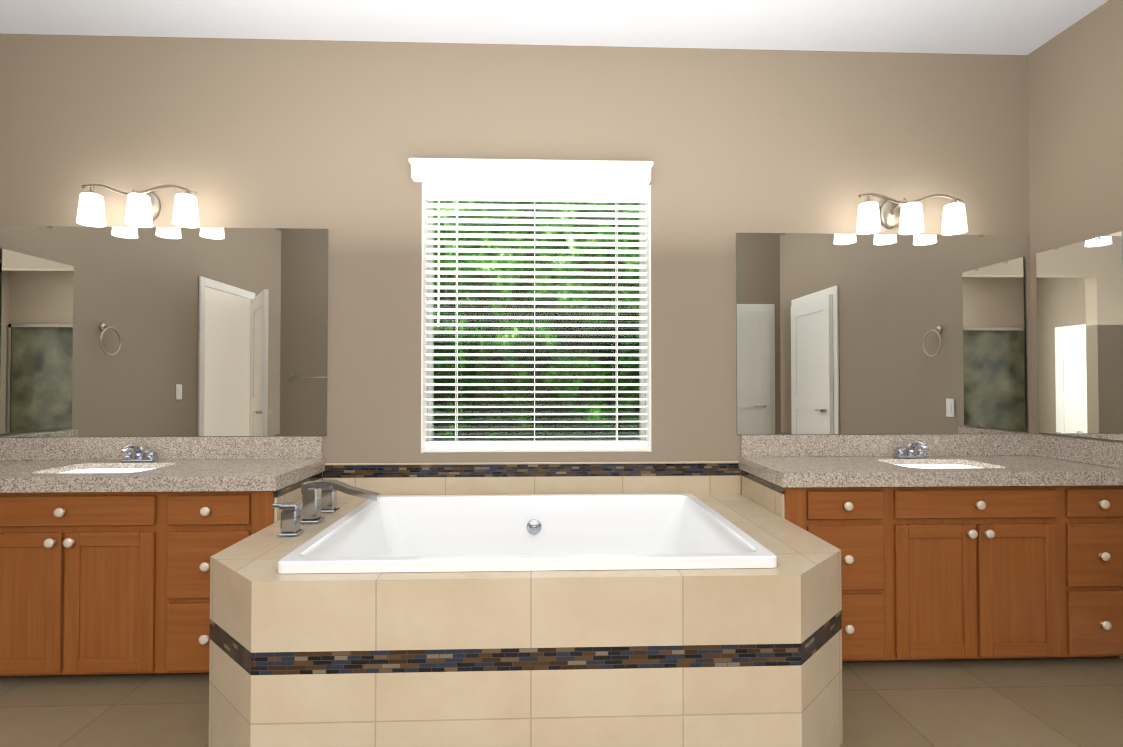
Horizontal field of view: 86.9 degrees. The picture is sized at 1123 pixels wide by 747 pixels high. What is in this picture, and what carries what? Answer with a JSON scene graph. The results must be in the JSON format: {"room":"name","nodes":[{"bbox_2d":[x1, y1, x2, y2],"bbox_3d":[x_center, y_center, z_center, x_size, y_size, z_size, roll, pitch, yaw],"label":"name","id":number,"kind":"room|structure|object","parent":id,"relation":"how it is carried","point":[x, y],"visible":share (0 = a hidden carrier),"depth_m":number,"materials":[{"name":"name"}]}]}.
{"room":"bathroom","nodes":[
{"label":"bathroom","id":0,"kind":"room"},
{"bbox_2d":[0,34,1031,494],"bbox_3d":[-0.173,-0.211,3.181,5.780,3.020,0.200,0,-1,-2],"label":"wall","id":1,"kind":"structure","parent":0,"point":[332,138],"depth_m":3.09,"materials":[{"name":"beige paint"}]},
{"bbox_2d":[76,184,199,227],"bbox_3d":[-2.065,-0.827,2.928,0.566,0.202,0.181,0,-1,-2],"label":"sconce","id":2,"kind":"object","parent":1,"relation":"attached to","point":[143,208],"visible":1,"depth_m":2.87,"materials":[{"name":"white glass"}]},
{"bbox_2d":[0,436,323,459],"bbox_3d":[-2.037,0.377,2.990,1.638,0.114,0.020,0,-1,-2],"label":"backsplash","id":3,"kind":"structure","parent":1,"relation":"attached to","point":[290,447],"depth_m":2.98,"materials":[{"name":"beige stone"}]},
{"bbox_2d":[0,226,327,436],"bbox_3d":[-2.016,-0.213,3.005,1.636,1.064,0.008,0,-1,-2],"label":"mirror","id":4,"kind":"object","parent":1,"relation":"attached to","point":[146,332],"visible":1,"depth_m":3.00,"materials":[{"name":"grey mirror"}]},
{"bbox_2d":[408,158,652,184],"bbox_3d":[-0.152,-1.040,3.055,1.248,0.102,0.076,0,-1,-2],"label":"window valance","id":5,"kind":"object","parent":1,"relation":"attached to","point":[515,171],"visible":1,"depth_m":3.03,"materials":[{"name":"white paint"}]},
{"bbox_2d":[323,461,740,497],"bbox_3d":[-0.139,0.878,3.057,2.152,0.838,0.014,0,-1,-2],"label":"wall tile","id":6,"kind":"structure","parent":1,"relation":"attached to","point":[539,478],"depth_m":3.06,"materials":[{"name":"beige tile"}]},
{"bbox_2d":[421,182,650,452],"bbox_3d":[-0.131,-0.295,3.184,1.195,1.412,0.200,0,-1,-2],"label":"window","id":7,"kind":"structure","parent":1,"relation":"in","point":[424,357],"depth_m":3.19,"materials":[{"name":"white paint"}]},
{"bbox_2d":[425,184,647,446],"bbox_3d":[-0.129,-0.303,3.125,1.163,1.374,0.068,0,-1,-2],"label":"window blinds","id":8,"kind":"object","parent":7,"relation":"attached to","point":[532,193],"visible":0.9,"depth_m":3.12,"materials":[{"name":"white plastic"}]},
{"bbox_2d":[736,233,1028,434],"bbox_3d":[1.707,-0.210,3.143,1.576,1.064,0.008,0,-1,-2],"label":"mirror","id":9,"kind":"object","parent":1,"relation":"attached to","point":[881,334],"visible":1,"depth_m":3.14,"materials":[{"name":"grey mirror"}]},
{"bbox_2d":[738,434,1029,457],"bbox_3d":[1.729,0.380,3.130,1.578,0.114,0.020,0,-1,-2],"label":"backsplash","id":10,"kind":"structure","parent":1,"relation":"attached to","point":[752,446],"depth_m":3.11,"materials":[{"name":"beige stone"}]},
{"bbox_2d":[856,193,967,234],"bbox_3d":[1.792,-0.824,3.071,0.566,0.202,0.181,0,-1,-2],"label":"sconce","id":11,"kind":"object","parent":1,"relation":"attached to","point":[906,217],"visible":1,"depth_m":3.02,"materials":[{"name":"white glass"}]},
{"bbox_2d":[0,0,1108,54],"bbox_3d":[-0.053,-1.824,-0.041,5.780,0.100,6.700,0,-1,-2],"label":"ceiling","id":12,"kind":"structure","parent":0,"point":[1009,27],"depth_m":2.91,"materials":[{"name":"white paint"}]},
{"bbox_2d":[0,657,1122,746],"bbox_3d":[-0.053,1.296,-0.092,5.780,0.100,6.700,0,-1,-2],"label":"floor","id":13,"kind":"structure","parent":0,"point":[1064,702],"depth_m":2.29,"materials":[{"name":"tile"}]},
{"bbox_2d":[0,460,325,676],"bbox_3d":[-2.019,0.874,2.703,1.652,0.836,0.578,0,-1,-2],"label":"bathroom vanity","id":14,"kind":"object","parent":13,"relation":"on","point":[110,547],"depth_m":2.46,"materials":[{"name":"brown wood"}]},
{"bbox_2d":[0,458,325,479],"bbox_3d":[-2.020,0.460,2.712,1.652,0.060,0.575,0,-1,-2],"label":"countertop","id":15,"kind":"structure","parent":14,"relation":"on","point":[9,469],"depth_m":2.64,"materials":[{"name":"beige stone"}]},
{"bbox_2d":[61,468,155,472],"bbox_3d":[-2.067,0.532,2.698,0.498,0.153,0.358,0,-1,-2],"label":"sink","id":16,"kind":"object","parent":15,"relation":"in","point":[63,470],"depth_m":2.86,"materials":[{"name":"white ceramic"}]},
{"bbox_2d":[120,440,159,459],"bbox_3d":[-2.073,0.383,2.869,0.156,0.096,0.144,0,-1,-2],"label":"faucet","id":17,"kind":"object","parent":15,"relation":"on","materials":[{"name":"silver metal"}]},
{"bbox_2d":[209,495,842,746],"bbox_3d":[-0.115,0.954,2.406,2.156,0.665,1.285,0,-1,-2],"label":"tub deck","id":18,"kind":"object","parent":13,"relation":"on","point":[737,657],"visible":0.77,"depth_m":1.77,"materials":[{"name":"tile"}]},
{"bbox_2d":[272,479,379,535],"bbox_3d":[-0.944,0.535,2.489,0.349,0.171,0.486,0,-1,-2],"label":"tub faucet","id":19,"kind":"object","parent":18,"relation":"on","point":[319,497],"visible":0.98,"depth_m":2.46,"materials":[{"name":"silver metal"}]},
{"bbox_2d":[278,493,776,573],"bbox_3d":[-0.114,0.836,2.365,1.560,0.506,1.070,0,-1,-2],"label":"bathtub","id":20,"kind":"object","parent":18,"relation":"in","point":[448,533],"visible":0.48,"depth_m":2.78,"materials":[{"name":"white ceramic"}]},
{"bbox_2d":[738,458,1122,661],"bbox_3d":[1.732,0.876,2.843,1.592,0.836,0.578,0,-1,-2],"label":"bathroom vanity","id":21,"kind":"object","parent":13,"relation":"on","point":[976,546],"depth_m":2.59,"materials":[{"name":"brown wood"}]},
{"bbox_2d":[742,454,1122,473],"bbox_3d":[1.732,0.462,2.851,1.592,0.060,0.575,0,-1,-2],"label":"countertop","id":22,"kind":"structure","parent":21,"relation":"on","point":[881,463],"depth_m":2.81,"materials":[{"name":"beige stone"}]},
{"bbox_2d":[894,441,927,457],"bbox_3d":[1.804,0.386,3.013,0.156,0.096,0.144,0,-1,-2],"label":"faucet","id":23,"kind":"object","parent":22,"relation":"on","point":[910,450],"depth_m":3.04,"materials":[{"name":"silver metal"}]},
{"bbox_2d":[895,464,980,468],"bbox_3d":[1.810,0.535,2.842,0.498,0.153,0.358,0,-1,-2],"label":"sink","id":24,"kind":"object","parent":22,"relation":"in","point":[927,466],"depth_m":3.01,"materials":[{"name":"white ceramic"}]},
{"bbox_2d":[1027,0,1122,658],"bbox_3d":[2.739,-0.264,-0.063,0.200,3.020,6.500,0,-1,-2],"label":"wall","id":25,"kind":"structure","parent":0,"point":[1075,109],"depth_m":2.92,"materials":[{"name":"beige paint"}]},
{"bbox_2d":[1030,434,1122,469],"bbox_3d":[2.517,0.376,2.887,0.020,0.114,0.525,0,-1,-2],"label":"backsplash","id":26,"kind":"structure","parent":25,"relation":"attached to","point":[1097,453],"depth_m":2.87,"materials":[{"name":"beige stone"}]},
{"bbox_2d":[1036,231,1122,440],"bbox_3d":[2.522,-0.167,2.897,0.008,0.949,0.465,0,-1,-2],"label":"mirror","id":27,"kind":"object","parent":25,"relation":"attached to","point":[1080,331],"visible":1,"depth_m":2.87,"materials":[{"name":"grey mirror"}]},
{"label":"outside","id":28,"kind":"structure","parent":0,"visible":0},
{"bbox_2d":[434,201,638,439],"bbox_3d":[-0.193,-1.179,4.522,12.000,7.000,2.350,0,-1,-2],"label":"foliage","id":29,"kind":"object","parent":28,"point":[541,388],"depth_m":4.69,"materials":[{"name":"green plant"}]}
]}

